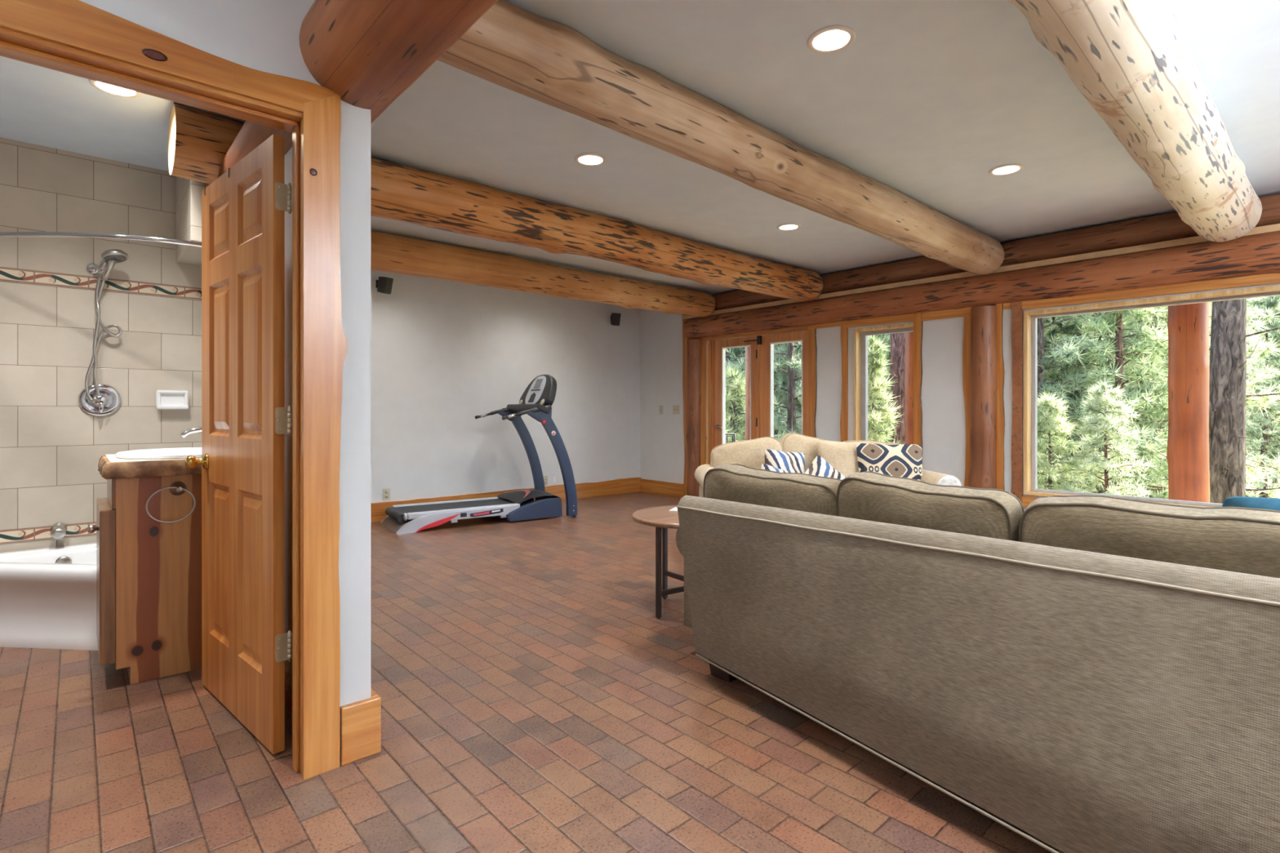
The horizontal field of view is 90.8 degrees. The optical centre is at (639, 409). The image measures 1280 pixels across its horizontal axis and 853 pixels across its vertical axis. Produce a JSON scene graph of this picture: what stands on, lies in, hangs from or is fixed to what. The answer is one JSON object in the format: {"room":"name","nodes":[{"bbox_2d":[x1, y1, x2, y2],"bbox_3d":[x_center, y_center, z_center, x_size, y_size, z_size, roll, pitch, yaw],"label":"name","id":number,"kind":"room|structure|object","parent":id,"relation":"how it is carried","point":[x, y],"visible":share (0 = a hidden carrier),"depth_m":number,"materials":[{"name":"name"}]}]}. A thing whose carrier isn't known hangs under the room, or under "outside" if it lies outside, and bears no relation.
{"room":"living room","nodes":[
{"label":"living room","id":0,"kind":"room"},
{"bbox_2d":[0,137,201,552],"bbox_3d":[-3.881,-0.150,3.007,3.020,2.600,0.104,0,0,-42],"label":"tiled wall","id":1,"kind":"structure","parent":0,"point":[51,449],"depth_m":3.57,"materials":[{"name":"beige tile"}]},
{"bbox_2d":[50,523,66,539],"bbox_3d":[-3.194,0.670,3.469,0.068,0.077,0.127,0,0,-42],"label":"tub spout","id":2,"kind":"object","parent":1,"relation":"attached to","point":[58,531],"visible":1,"depth_m":3.43,"materials":[{"name":"silver metal"}]},
{"bbox_2d":[0,231,201,247],"bbox_3d":[-2.909,-0.850,3.147,1.559,0.059,0.239,0,0,-9],"label":"shower curtain rod","id":3,"kind":"object","parent":1,"relation":"attached to","point":[82,234],"visible":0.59,"depth_m":3.08,"materials":[{"name":"silver metal"}]},
{"bbox_2d":[78,248,128,416],"bbox_3d":[-3.029,-0.429,3.565,0.215,0.939,0.211,0,0,-42],"label":"shower","id":4,"kind":"object","parent":1,"relation":"attached to","point":[97,399],"visible":1,"depth_m":3.58,"materials":[{"name":"silver metal"}]},
{"bbox_2d":[155,390,188,408],"bbox_3d":[-2.840,-0.058,3.833,0.157,0.115,0.057,0,0,-42],"label":"soap dish","id":5,"kind":"object","parent":1,"relation":"attached to","point":[165,399],"visible":1,"depth_m":3.83,"materials":[{"name":"white ceramic"}]},
{"bbox_2d":[79,0,370,706],"bbox_3d":[-2.112,-0.150,1.116,3.138,2.600,0.120,0,0,-42],"label":"wall","id":6,"kind":"structure","parent":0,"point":[261,35],"depth_m":2.07,"materials":[{"name":"white paint"}]},
{"bbox_2d":[0,0,346,779],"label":"door","id":7,"kind":"structure","parent":6,"relation":"attached to","point":[77,37],"depth_m":2.03,"materials":[{"name":"brown wood"}]},
{"bbox_2d":[339,688,381,765],"bbox_3d":[-2.385,1.058,3.720,0.126,0.185,4.414,0,0,-42],"label":"baseboard","id":8,"kind":"structure","parent":6,"relation":"attached to","point":[360,721],"depth_m":2.07,"materials":[{"name":"brown wood"}]},
{"bbox_2d":[284,146,292,677],"bbox_3d":[-2.459,0.070,3.770,0.118,2.160,4.300,0,0,-42],"label":"wall","id":9,"kind":"structure","parent":0,"point":[288,157],"depth_m":2.47,"materials":[{"name":"white paint"}]},
{"bbox_2d":[175,176,204,265],"bbox_3d":[-2.558,-1.175,3.669,0.164,0.550,0.680,0,0,-42],"label":"window","id":10,"kind":"structure","parent":9,"relation":"attached to","point":[188,192],"depth_m":3.53,"materials":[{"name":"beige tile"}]},
{"bbox_2d":[284,669,292,717],"bbox_3d":[-1.278,1.090,2.345,0.020,0.120,0.600,0,0,-42],"label":"baseboard","id":11,"kind":"structure","parent":9,"relation":"attached to","point":[288,679],"depth_m":2.40,"materials":[{"name":"brown wood"}]},
{"bbox_2d":[203,0,497,187],"bbox_3d":[-0.672,-1.166,1.780,0.372,0.346,9.551,0,0,-42],"label":"girder","id":12,"kind":"object","parent":9,"relation":"on","point":[368,53],"visible":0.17,"depth_m":1.80,"materials":[{"name":"brown wood"}]},
{"bbox_2d":[370,271,639,503],"bbox_3d":[-1.891,-0.150,7.262,5.382,2.600,0.150,0,0,-42],"label":"wall","id":13,"kind":"structure","parent":0,"point":[445,354],"depth_m":7.26,"materials":[{"name":"white paint"}]},
{"bbox_2d":[375,276,393,294],"bbox_3d":[-2.596,-1.254,6.392,0.207,0.178,0.098,0,0,34],"label":"wall speaker","id":14,"kind":"object","parent":13,"relation":"attached to","point":[384,285],"visible":1,"depth_m":6.34,"materials":[{"name":"black plastic"}]},
{"bbox_2d":[383,278,393,293],"bbox_3d":[-2.528,-1.242,6.345,0.042,0.139,0.080,0,0,34],"label":"speaker grille","id":15,"kind":"object","parent":14,"relation":"attached to","point":[388,282],"depth_m":6.34,"materials":[{"name":"fabric"}]},
{"bbox_2d":[382,488,390,500],"bbox_3d":[-2.613,0.876,6.510,0.072,0.118,0.010,0,0,-42],"label":"wall outlet","id":16,"kind":"object","parent":13,"relation":"attached to","point":[386,492],"visible":1,"depth_m":6.50,"materials":[{"name":"white plastic"}]},
{"bbox_2d":[370,477,640,523],"bbox_3d":[-1.916,1.048,7.124,5.162,0.203,0.024,0,0,-42],"label":"baseboard","id":17,"kind":"structure","parent":13,"relation":"attached to","point":[586,490],"depth_m":7.93,"materials":[{"name":"brown wood"}]},
{"bbox_2d":[542,475,547,485],"bbox_3d":[-1.170,0.881,7.799,0.072,0.118,0.010,0,0,-42],"label":"wall outlet","id":18,"kind":"object","parent":13,"relation":"attached to","point":[545,477],"visible":0.88,"depth_m":7.80,"materials":[{"name":"white plastic"}]},
{"bbox_2d":[610,312,621,325],"bbox_3d":[-0.336,-1.199,8.413,0.098,0.178,0.207,0,0,-26],"label":"wall speaker","id":19,"kind":"object","parent":13,"relation":"attached to","point":[615,317],"visible":1,"depth_m":8.34,"materials":[{"name":"black plastic"}]},
{"bbox_2d":[613,314,620,324],"bbox_3d":[-0.300,-1.187,8.338,0.080,0.139,0.042,0,0,-26],"label":"speaker grille","id":20,"kind":"object","parent":19,"relation":"attached to","point":[616,317],"depth_m":8.33,"materials":[{"name":"fabric"}]},
{"bbox_2d":[681,223,1279,319],"bbox_3d":[3.469,-1.188,4.931,0.055,0.045,8.730,0,0,-42],"label":"trim","id":21,"kind":"structure","parent":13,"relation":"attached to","point":[1273,228],"depth_m":5.21,"materials":[{"name":"wood"}]},
{"bbox_2d":[0,491,1063,852],"bbox_3d":[0.131,1.210,2.532,8.670,0.120,9.900,0,0,-42],"label":"floor","id":22,"kind":"structure","parent":0,"point":[531,688],"depth_m":2.14,"materials":[{"name":"brick"}]},
{"bbox_2d":[0,542,97,650],"bbox_3d":[-2.920,0.954,3.231,1.284,0.392,0.839,0,0,-42],"label":"bathtub","id":23,"kind":"object","parent":22,"relation":"on","point":[48,595],"visible":0.28,"depth_m":3.04,"materials":[{"name":"white ceramic"}]},
{"bbox_2d":[88,426,201,684],"bbox_3d":[-2.167,0.615,2.911,0.575,1.070,0.611,0,0,-42],"label":"bathroom vanity","id":24,"kind":"object","parent":22,"relation":"on","point":[148,571],"visible":0.66,"depth_m":2.69,"materials":[{"name":"brown wood"}]},
{"bbox_2d":[97,455,201,479],"bbox_3d":[-2.154,0.250,2.923,0.540,0.064,0.611,0,0,-42],"label":"countertop","id":25,"kind":"structure","parent":24,"relation":"on","point":[108,470],"depth_m":2.63,"materials":[{"name":"wood"}]},
{"bbox_2d":[114,447,201,459],"bbox_3d":[-2.143,0.230,2.946,0.475,0.076,0.550,0,0,-42],"label":"basin","id":26,"kind":"object","parent":25,"relation":"in","point":[163,453],"depth_m":2.76,"materials":[{"name":"white ceramic"}]},
{"bbox_2d":[180,426,201,437],"bbox_3d":[-2.057,0.142,3.023,0.236,0.125,0.048,0,0,-42],"label":"faucet","id":27,"kind":"object","parent":25,"relation":"on","point":[184,434],"depth_m":2.97,"materials":[{"name":"silver metal"}]},
{"bbox_2d":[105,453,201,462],"bbox_3d":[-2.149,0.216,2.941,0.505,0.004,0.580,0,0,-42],"label":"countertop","id":28,"kind":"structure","parent":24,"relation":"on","point":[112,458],"depth_m":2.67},
{"bbox_2d":[145,481,195,523],"bbox_3d":[-2.009,0.400,2.702,0.174,0.172,0.063,0,0,-42],"label":"towel ring","id":29,"kind":"object","parent":24,"relation":"attached to","point":[177,488],"visible":1,"depth_m":2.72,"materials":[{"name":"silver metal"}]},
{"bbox_2d":[380,374,577,534],"bbox_3d":[-1.659,0.383,6.585,1.836,1.535,0.884,0,0,-34],"label":"treadmill","id":30,"kind":"object","parent":22,"relation":"on","point":[536,401],"visible":1,"depth_m":6.61,"materials":[{"name":"metal"}]},
{"bbox_2d":[496,488,559,503],"bbox_3d":[-1.222,0.997,6.889,0.490,0.206,0.640,0,0,-34],"label":"hood","id":31,"kind":"object","parent":30,"relation":"attached to","point":[522,495],"depth_m":6.80,"materials":[{"name":"black plastic"}]},
{"bbox_2d":[631,505,684,618],"bbox_3d":[0.302,0.884,3.744,0.700,0.531,0.700,0,0,-42],"label":"side table","id":32,"kind":"object","parent":22,"relation":"on","point":[660,517],"visible":0.49,"depth_m":3.55,"materials":[{"name":"brown wood"}]},
{"bbox_2d":[685,338,701,497],"bbox_3d":[0.698,0.133,8.042,0.221,2.035,0.218,0,0,-7],"label":"log post","id":33,"kind":"object","parent":22,"relation":"on","point":[694,397],"visible":0.76,"depth_m":7.95,"materials":[{"name":"brown wood"}]},
{"bbox_2d":[694,433,962,497],"bbox_3d":[1.387,0.672,4.966,1.840,0.956,0.939,0,0,0],"label":"sofa","id":34,"kind":"object","parent":22,"relation":"on","point":[748,453],"visible":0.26,"depth_m":5.08,"materials":[{"name":"fabric"}]},
{"bbox_2d":[710,437,782,469],"bbox_3d":[0.886,0.491,5.147,0.607,0.493,0.219,-9,-16,11],"label":"cushion","id":35,"kind":"object","parent":34,"relation":"on","point":[748,453],"depth_m":5.10,"materials":[{"name":"fabric"}]},
{"bbox_2d":[760,463,792,472],"bbox_3d":[1.027,0.565,4.714,0.351,0.314,0.153,0,0,-8],"label":"throw pillow","id":36,"kind":"object","parent":34,"relation":"on","point":[764,466],"visible":0.13,"depth_m":4.71,"materials":[{"name":"fabric"}]},
{"bbox_2d":[764,448,804,473],"bbox_3d":[1.118,0.485,4.854,0.369,0.354,0.179,0,0,-15],"label":"throw pillow","id":37,"kind":"object","parent":34,"relation":"on","point":[794,462],"visible":0.44,"depth_m":4.82,"materials":[{"name":"fabric"}]},
{"bbox_2d":[780,433,822,471],"bbox_3d":[1.387,0.487,5.125,0.566,0.531,0.219,11,-13,-3],"label":"cushion","id":38,"kind":"object","parent":34,"relation":"on","point":[790,442],"depth_m":5.07,"materials":[{"name":"fabric"}]},
{"bbox_2d":[804,455,845,479],"bbox_3d":[1.387,0.552,4.804,0.403,0.396,0.159,0,0,-14],"label":"throw pillow","id":39,"kind":"object","parent":34,"relation":"on","point":[820,466],"visible":0.37,"depth_m":4.78,"materials":[{"name":"fabric"}]},
{"bbox_2d":[817,440,869,477],"bbox_3d":[1.607,0.464,4.956,0.454,0.436,0.208,0,0,-6],"label":"throw pillow","id":40,"kind":"object","parent":34,"relation":"on","point":[842,456],"visible":0.34,"depth_m":4.90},
{"bbox_2d":[842,440,898,444],"bbox_3d":[1.888,0.510,5.146,0.565,0.514,0.218,2,-11,0],"label":"cushion","id":41,"kind":"object","parent":34,"relation":"on","point":[870,442],"depth_m":5.14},
{"bbox_2d":[856,443,922,480],"bbox_3d":[1.917,0.480,4.835,0.502,0.434,0.207,0,0,3],"label":"throw pillow","id":42,"kind":"object","parent":34,"relation":"on","point":[903,460],"visible":0.52,"depth_m":4.79,"materials":[{"name":"fabric"}]},
{"bbox_2d":[675,463,1279,852],"bbox_3d":[1.225,0.698,2.175,1.215,0.903,2.730,0,0,-42],"label":"sofa","id":43,"kind":"object","parent":22,"relation":"on","point":[1089,673],"visible":1,"depth_m":1.75,"materials":[{"name":"fabric"}]},
{"bbox_2d":[704,464,840,515],"bbox_3d":[0.597,0.515,2.820,0.217,0.487,0.740,-8,8,-41],"label":"cushion","id":44,"kind":"object","parent":43,"relation":"on","point":[740,483],"depth_m":2.71,"materials":[{"name":"fabric"}]},
{"bbox_2d":[838,472,1022,541],"bbox_3d":[1.045,0.512,2.323,0.212,0.508,0.648,-9,10,-41],"label":"cushion","id":45,"kind":"object","parent":43,"relation":"on","point":[997,513],"depth_m":2.21,"materials":[{"name":"fabric"}]},
{"bbox_2d":[1022,496,1279,577],"bbox_3d":[1.602,0.520,1.701,0.218,0.528,1.010,-8,4,-42],"label":"cushion","id":46,"kind":"object","parent":43,"relation":"on","point":[1246,540],"depth_m":1.74,"materials":[{"name":"fabric"}]},
{"bbox_2d":[1222,496,1279,511],"bbox_3d":[1.873,0.460,1.700,0.226,0.438,0.441,0,0,-41],"label":"throw pillow","id":47,"kind":"object","parent":43,"relation":"on","point":[1273,504],"visible":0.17,"depth_m":1.75,"materials":[{"name":"teal fabric"}]},
{"bbox_2d":[968,305,996,488],"bbox_3d":[2.991,0.133,5.485,0.226,2.035,0.221,0,0,-18],"label":"log post","id":48,"kind":"object","parent":22,"relation":"on","point":[983,437],"visible":0.7,"depth_m":5.41,"materials":[{"name":"brown wood"}]},
{"bbox_2d":[0,0,1279,294],"bbox_3d":[0.131,-1.525,2.532,8.670,0.150,9.900,0,0,-42],"label":"ceiling","id":49,"kind":"structure","parent":0,"point":[927,98],"depth_m":3.21,"materials":[{"name":"paint"}]},
{"bbox_2d":[88,79,142,97],"bbox_3d":[-2.358,-1.476,2.841,0.184,0.066,0.184,0,0,-42],"label":"recessed light","id":50,"kind":"object","parent":49,"relation":"in","point":[112,90],"visible":0.41,"depth_m":2.89,"materials":[{"name":"white paint"}]},
{"bbox_2d":[168,102,823,301],"bbox_3d":[-0.201,-1.293,4.880,5.517,0.364,0.361,0,0,-42],"label":"ceiling beam","id":51,"kind":"structure","parent":49,"relation":"attached to","point":[199,141],"depth_m":4.18,"materials":[{"name":"brown wood"}]},
{"bbox_2d":[370,230,715,317],"bbox_3d":[-1.002,-1.278,6.151,5.015,0.333,0.328,0,0,-42],"label":"ceiling beam","id":52,"kind":"structure","parent":49,"relation":"attached to","point":[389,253],"depth_m":5.88,"materials":[{"name":"wood"}]},
{"bbox_2d":[574,152,606,166],"bbox_3d":[-0.286,-1.476,3.660,0.184,0.066,0.184,0,0,-42],"label":"recessed light","id":53,"kind":"object","parent":49,"relation":"in","point":[589,159],"visible":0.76,"depth_m":3.71,"materials":[{"name":"white paint"}]},
{"bbox_2d":[437,0,1004,275],"bbox_3d":[1.129,-1.307,3.767,5.017,0.335,0.323,0,0,-41],"label":"ceiling beam","id":54,"kind":"structure","parent":49,"relation":"attached to","point":[512,47],"depth_m":2.82,"materials":[{"name":"beige wood"}]},
{"bbox_2d":[777,223,800,231],"bbox_3d":[1.181,-1.476,5.012,0.184,0.066,0.184,0,0,-42],"label":"recessed light","id":55,"kind":"object","parent":49,"relation":"in","point":[785,227],"visible":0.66,"depth_m":5.06,"materials":[{"name":"white paint"}]},
{"bbox_2d":[806,25,856,53],"bbox_3d":[0.749,-1.476,2.474,0.184,0.066,0.184,0,0,-42],"label":"recessed light","id":56,"kind":"object","parent":49,"relation":"in","point":[833,38],"visible":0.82,"depth_m":2.52,"materials":[{"name":"white paint"}]},
{"bbox_2d":[988,163,1023,175],"bbox_3d":[2.211,-1.476,3.814,0.184,0.066,0.184,0,0,-42],"label":"recessed light","id":57,"kind":"object","parent":49,"relation":"in","point":[1006,169],"visible":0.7,"depth_m":3.85,"materials":[{"name":"white paint"}]},
{"bbox_2d":[1007,0,1262,242],"bbox_3d":[2.120,-1.293,2.629,4.978,0.378,0.378,0,0,-42],"label":"ceiling beam","id":58,"kind":"structure","parent":49,"relation":"attached to","point":[1133,61],"depth_m":2.37,"materials":[{"name":"brown wood"}]},
{"bbox_2d":[640,273,1279,511],"bbox_3d":[3.272,-0.150,5.338,0.246,2.600,9.600,0,0,-42],"label":"wall","id":59,"kind":"structure","parent":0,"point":[942,396],"depth_m":5.89,"materials":[{"name":"white paint"}]},
{"bbox_2d":[658,405,662,413],"bbox_3d":[0.282,0.006,8.527,0.014,0.118,0.072,0,0,-42],"label":"light switch","id":60,"kind":"object","parent":59,"relation":"attached to","point":[660,407],"visible":1,"depth_m":8.53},
{"bbox_2d":[640,478,683,497],"bbox_3d":[0.288,1.060,8.513,0.024,0.180,0.841,0,0,-42],"label":"baseboard","id":61,"kind":"structure","parent":59,"relation":"attached to","point":[660,487],"depth_m":8.49,"materials":[{"name":"brown wood"}]},
{"bbox_2d":[672,404,679,414],"bbox_3d":[0.472,0.006,8.315,0.014,0.118,0.118,0,0,-42],"label":"light switch","id":62,"kind":"object","parent":59,"relation":"attached to","point":[675,408],"visible":1,"depth_m":8.31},
{"bbox_2d":[712,329,808,448],"bbox_3d":[1.393,0.135,7.354,0.161,2.030,1.390,0,0,-42],"label":"door","id":63,"kind":"structure","parent":59,"relation":"attached to","point":[761,346],"depth_m":7.31,"materials":[{"name":"brown wood"}]},
{"bbox_2d":[847,313,913,440],"bbox_3d":[2.453,-0.117,6.243,0.222,1.654,0.760,0,0,-42],"label":"window frame","id":64,"kind":"structure","parent":59,"relation":"attached to","point":[860,335],"depth_m":6.39,"materials":[{"name":"brown wood"}]},
{"bbox_2d":[683,231,1279,339],"bbox_3d":[3.542,-1.029,4.936,0.310,0.313,8.640,0,0,-42],"label":"log","id":65,"kind":"object","parent":59,"relation":"attached to","point":[1259,254],"visible":0.9,"depth_m":5.15,"materials":[{"name":"brown wood"}]},
{"bbox_2d":[711,192,1279,311],"bbox_3d":[3.568,-1.329,5.000,0.250,0.242,8.700,0,0,-42],"label":"wooden beam","id":66,"kind":"structure","parent":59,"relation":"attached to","point":[1170,226],"depth_m":5.16,"materials":[{"name":"brown wood"}]},
{"bbox_2d":[1023,284,1279,506],"bbox_3d":[4.186,-0.052,4.305,0.220,1.525,2.740,0,0,-42],"label":"window","id":67,"kind":"structure","parent":59,"relation":"attached to","point":[1030,317],"depth_m":5.17,"materials":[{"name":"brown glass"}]},
{"bbox_3d":[4.325,1.270,5.877,2.023,0.040,15.000,0,0,-42],"label":"deck","id":68,"kind":"object","parent":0,"visible":0},
{"bbox_2d":[725,433,735,443],"bbox_3d":[1.154,0.794,9.265,0.526,0.914,0.588,0,0,12],"label":"deck chair","id":69,"kind":"object","parent":68,"relation":"on","point":[726,434],"visible":0.04,"depth_m":8.95,"materials":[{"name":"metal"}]},
{"bbox_2d":[745,346,749,440],"bbox_3d":[1.732,-0.500,9.512,0.298,3.500,0.302,0,0,-14],"label":"post","id":70,"kind":"object","parent":68,"relation":"on","point":[747,348],"visible":0.11,"depth_m":9.44,"materials":[{"name":"red wood"}]},
{"bbox_2d":[904,331,913,444],"bbox_3d":[3.374,-0.500,7.679,0.307,3.500,0.306,0,0,-28],"label":"post","id":71,"kind":"object","parent":68,"relation":"on","point":[908,348],"visible":0.16,"depth_m":7.62,"materials":[{"name":"red wood"}]},
{"bbox_2d":[1166,302,1209,502],"bbox_3d":[5.042,-0.500,5.800,0.305,3.500,0.302,0,0,-15],"label":"post","id":72,"kind":"object","parent":68,"relation":"on","point":[1188,325],"visible":0.44,"depth_m":5.70,"materials":[{"name":"red wood"}]},
{"label":"outside","id":73,"kind":"structure","parent":0,"visible":0},
{"bbox_2d":[733,304,1279,497],"bbox_3d":[52.359,-19.327,73.622,159.800,46.668,220.000,0,0,-42],"label":"ground","id":74,"kind":"structure","parent":73,"point":[1268,480],"depth_m":28.84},
{"bbox_2d":[725,361,745,443],"bbox_3d":[1.670,0.697,11.519,2.700,3.168,2.272,0,0,2],"label":"pine tree","id":75,"kind":"object","parent":74,"relation":"on","point":[735,382],"visible":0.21,"depth_m":11.37,"materials":[{"name":"green plant"}]},
{"bbox_2d":[730,346,745,423],"bbox_3d":[1.182,-4.869,17.738,4.752,14.550,5.046,0,0,37],"label":"pine tree","id":76,"kind":"object","parent":74,"relation":"on","point":[739,352],"visible":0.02,"depth_m":16.64,"materials":[{"name":"green plant"}]},
{"bbox_2d":[725,342,801,440],"bbox_3d":[3.083,-2.252,11.928,3.322,9.027,2.941,0,0,-42],"label":"pine tree","id":77,"kind":"object","parent":74,"relation":"on","point":[793,394],"visible":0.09,"depth_m":12.01,"materials":[{"name":"green plant"}]},
{"bbox_2d":[725,342,801,441],"bbox_3d":[2.083,-4.235,15.131,4.397,13.186,4.806,0,0,-35],"label":"pine tree","id":78,"kind":"object","parent":74,"relation":"on","point":[742,365],"visible":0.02,"depth_m":14.36,"materials":[{"name":"green plant"}]},
{"bbox_2d":[731,346,800,439],"bbox_3d":[2.737,-6.143,19.034,5.653,17.455,5.323,0,0,45],"label":"pine tree","id":79,"kind":"object","parent":74,"relation":"on","point":[740,347],"visible":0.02,"depth_m":18.88,"materials":[{"name":"green plant"}]},
{"bbox_2d":[731,342,801,439],"bbox_3d":[3.511,-1.514,15.973,3.128,8.009,3.204,0,0,-12],"label":"pine tree","id":80,"kind":"object","parent":74,"relation":"on","point":[775,431],"visible":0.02,"depth_m":15.51,"materials":[{"name":"green plant"}]},
{"bbox_2d":[742,342,801,432],"bbox_3d":[3.805,-0.905,14.580,3.103,6.677,3.327,0,0,11],"label":"pine tree","id":81,"kind":"object","parent":74,"relation":"on","point":[778,394],"visible":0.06,"depth_m":14.40,"materials":[{"name":"green plant"}]},
{"bbox_2d":[777,342,801,435],"bbox_3d":[4.971,-3.113,17.971,4.729,11.621,4.326,0,0,-42],"label":"pine tree","id":82,"kind":"object","parent":74,"relation":"on","point":[797,343],"visible":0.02,"depth_m":18.22,"materials":[{"name":"green plant"}]},
{"bbox_2d":[786,333,889,442],"bbox_3d":[5.054,-1.717,15.058,3.446,8.550,3.530,0,0,6],"label":"pine tree","id":83,"kind":"object","parent":74,"relation":"on","point":[887,338],"visible":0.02,"depth_m":14.29,"materials":[{"name":"green plant"}]},
{"bbox_2d":[867,334,889,439],"bbox_3d":[7.276,-4.705,16.913,5.211,14.958,5.534,0,0,-34],"label":"pine tree","id":84,"kind":"object","parent":74,"relation":"on","point":[877,335],"visible":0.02,"depth_m":16.90,"materials":[{"name":"green plant"}]},
{"bbox_2d":[867,334,902,443],"bbox_3d":[3.561,0.473,9.614,1.196,3.461,1.087,0,0,21],"label":"pine tree","id":85,"kind":"object","parent":74,"relation":"on","point":[876,420],"visible":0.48,"depth_m":9.51,"materials":[{"name":"green plant"}]},
{"bbox_2d":[889,332,905,444],"bbox_3d":[4.687,-5.697,11.166,4.913,16.006,4.237,0,0,-42],"label":"pine tree","id":86,"kind":"object","parent":74,"relation":"on","point":[897,340],"visible":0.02,"depth_m":11.02,"materials":[{"name":"red plant"}]},
{"bbox_2d":[867,318,1057,440],"bbox_3d":[6.582,-4.044,15.091,5.373,13.395,4.915,0,0,8],"label":"pine tree","id":87,"kind":"object","parent":74,"relation":"on","point":[1045,323],"visible":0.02,"depth_m":14.54,"materials":[{"name":"green plant"}]},
{"bbox_2d":[1043,361,1076,440],"bbox_3d":[8.397,-3.739,15.791,4.416,13.078,4.158,0,0,-28],"label":"pine tree","id":88,"kind":"object","parent":74,"relation":"on","point":[1059,362],"visible":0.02,"depth_m":14.72,"materials":[{"name":"green plant"}]},
{"bbox_2d":[1037,391,1103,491],"bbox_3d":[7.128,1.031,11.016,1.672,2.750,1.686,0,0,-4],"label":"pine tree","id":89,"kind":"object","parent":74,"relation":"on","point":[1047,423],"visible":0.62,"depth_m":10.86,"materials":[{"name":"green plant"}]},
{"bbox_2d":[1043,316,1107,488],"bbox_3d":[11.233,-0.841,16.908,3.251,7.641,3.173,0,0,-43],"label":"pine tree","id":90,"kind":"object","parent":74,"relation":"on","point":[1053,317],"visible":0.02,"depth_m":16.76,"materials":[{"name":"green plant"}]},
{"bbox_2d":[1044,317,1107,472],"bbox_3d":[10.317,-3.683,18.074,5.348,13.358,4.892,0,0,1],"label":"pine tree","id":91,"kind":"object","parent":74,"relation":"on","point":[1066,452],"visible":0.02,"depth_m":16.44,"materials":[{"name":"green plant"}]},
{"bbox_2d":[1037,310,1168,490],"bbox_3d":[8.389,-2.670,13.389,4.020,10.643,4.394,0,0,-7],"label":"pine tree","id":92,"kind":"object","parent":74,"relation":"on","point":[1042,361],"visible":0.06,"depth_m":12.88,"materials":[{"name":"green plant"}]},
{"bbox_2d":[1043,311,1168,498],"bbox_3d":[10.226,-2.823,15.103,3.840,11.295,4.078,0,0,-23],"label":"pine tree","id":93,"kind":"object","parent":74,"relation":"on","point":[1066,328],"visible":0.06,"depth_m":14.60,"materials":[{"name":"green plant"}]},
{"bbox_2d":[1044,313,1168,492],"bbox_3d":[13.782,-2.429,19.099,4.314,11.163,3.946,0,0,28],"label":"pine tree","id":94,"kind":"object","parent":74,"relation":"on","point":[1162,479],"visible":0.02,"depth_m":18.63,"materials":[{"name":"green plant"}]},
{"bbox_2d":[1056,377,1160,497],"bbox_3d":[7.763,0.943,10.500,1.714,2.978,1.791,0,0,-11],"label":"pine tree","id":95,"kind":"object","parent":74,"relation":"on","point":[1103,400],"visible":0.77,"depth_m":10.44,"materials":[{"name":"green plant"}]},
{"bbox_2d":[1043,306,1210,498],"bbox_3d":[10.341,-1.554,13.480,3.492,8.568,3.578,0,0,-17],"label":"pine tree","id":96,"kind":"object","parent":74,"relation":"on","point":[1121,327],"visible":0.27,"depth_m":13.02,"materials":[{"name":"green plant"}]},
{"bbox_2d":[1052,306,1210,497],"bbox_3d":[12.582,-1.645,16.002,3.915,9.245,3.581,0,0,-29],"label":"pine tree","id":97,"kind":"object","parent":74,"relation":"on","point":[1149,322],"visible":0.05,"depth_m":15.87,"materials":[{"name":"green plant"}]},
{"bbox_2d":[1066,299,1279,496],"bbox_3d":[16.119,-3.703,19.857,5.330,13.834,5.019,0,0,7],"label":"pine tree","id":98,"kind":"object","parent":74,"relation":"on","point":[1248,303],"visible":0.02,"depth_m":19.74,"materials":[{"name":"green plant"}]},
{"bbox_2d":[1091,302,1279,498],"bbox_3d":[13.011,-1.974,14.903,4.093,9.810,4.193,0,0,24],"label":"pine tree","id":99,"kind":"object","parent":74,"relation":"on","point":[1260,345],"visible":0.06,"depth_m":14.31,"materials":[{"name":"green plant"}]},
{"bbox_2d":[1153,298,1279,503],"bbox_3d":[8.300,-5.177,8.712,4.139,15.004,4.826,0,0,-16],"label":"pine tree","id":100,"kind":"object","parent":74,"relation":"on","point":[1228,395],"visible":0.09,"depth_m":8.84,"materials":[{"name":"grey plant"}]},
{"bbox_2d":[1156,297,1279,493],"bbox_3d":[17.043,-1.468,18.956,3.512,9.367,3.840,0,0,36],"label":"pine tree","id":101,"kind":"object","parent":74,"relation":"on","point":[1250,314],"visible":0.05,"depth_m":18.18,"materials":[{"name":"green plant"}]},
{"bbox_2d":[1245,295,1279,497],"bbox_3d":[21.803,-0.523,21.905,3.856,7.447,3.596,0,0,31],"label":"pine tree","id":102,"kind":"object","parent":74,"relation":"on","point":[1272,302],"visible":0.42,"depth_m":21.75,"materials":[{"name":"green plant"}]},
{"bbox_2d":[1245,297,1279,485],"bbox_3d":[22.929,-0.896,24.068,3.624,8.109,3.885,0,0,29],"label":"pine tree","id":103,"kind":"object","parent":74,"relation":"on","point":[1273,424],"visible":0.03,"depth_m":23.48,"materials":[{"name":"green plant"}]},
{"bbox_2d":[1245,342,1279,483],"bbox_3d":[30.259,0.052,29.943,3.308,7.027,3.086,0,0,10],"label":"pine tree","id":104,"kind":"object","parent":74,"relation":"on","point":[1272,342],"visible":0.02,"depth_m":29.93,"materials":[{"name":"green plant"}]},
{"bbox_2d":[1252,360,1279,482],"bbox_3d":[24.889,-0.149,24.042,3.196,6.694,2.981,0,0,1],"label":"pine tree","id":105,"kind":"object","parent":74,"relation":"on","point":[1276,479],"visible":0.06,"depth_m":24.42,"materials":[{"name":"green plant"}]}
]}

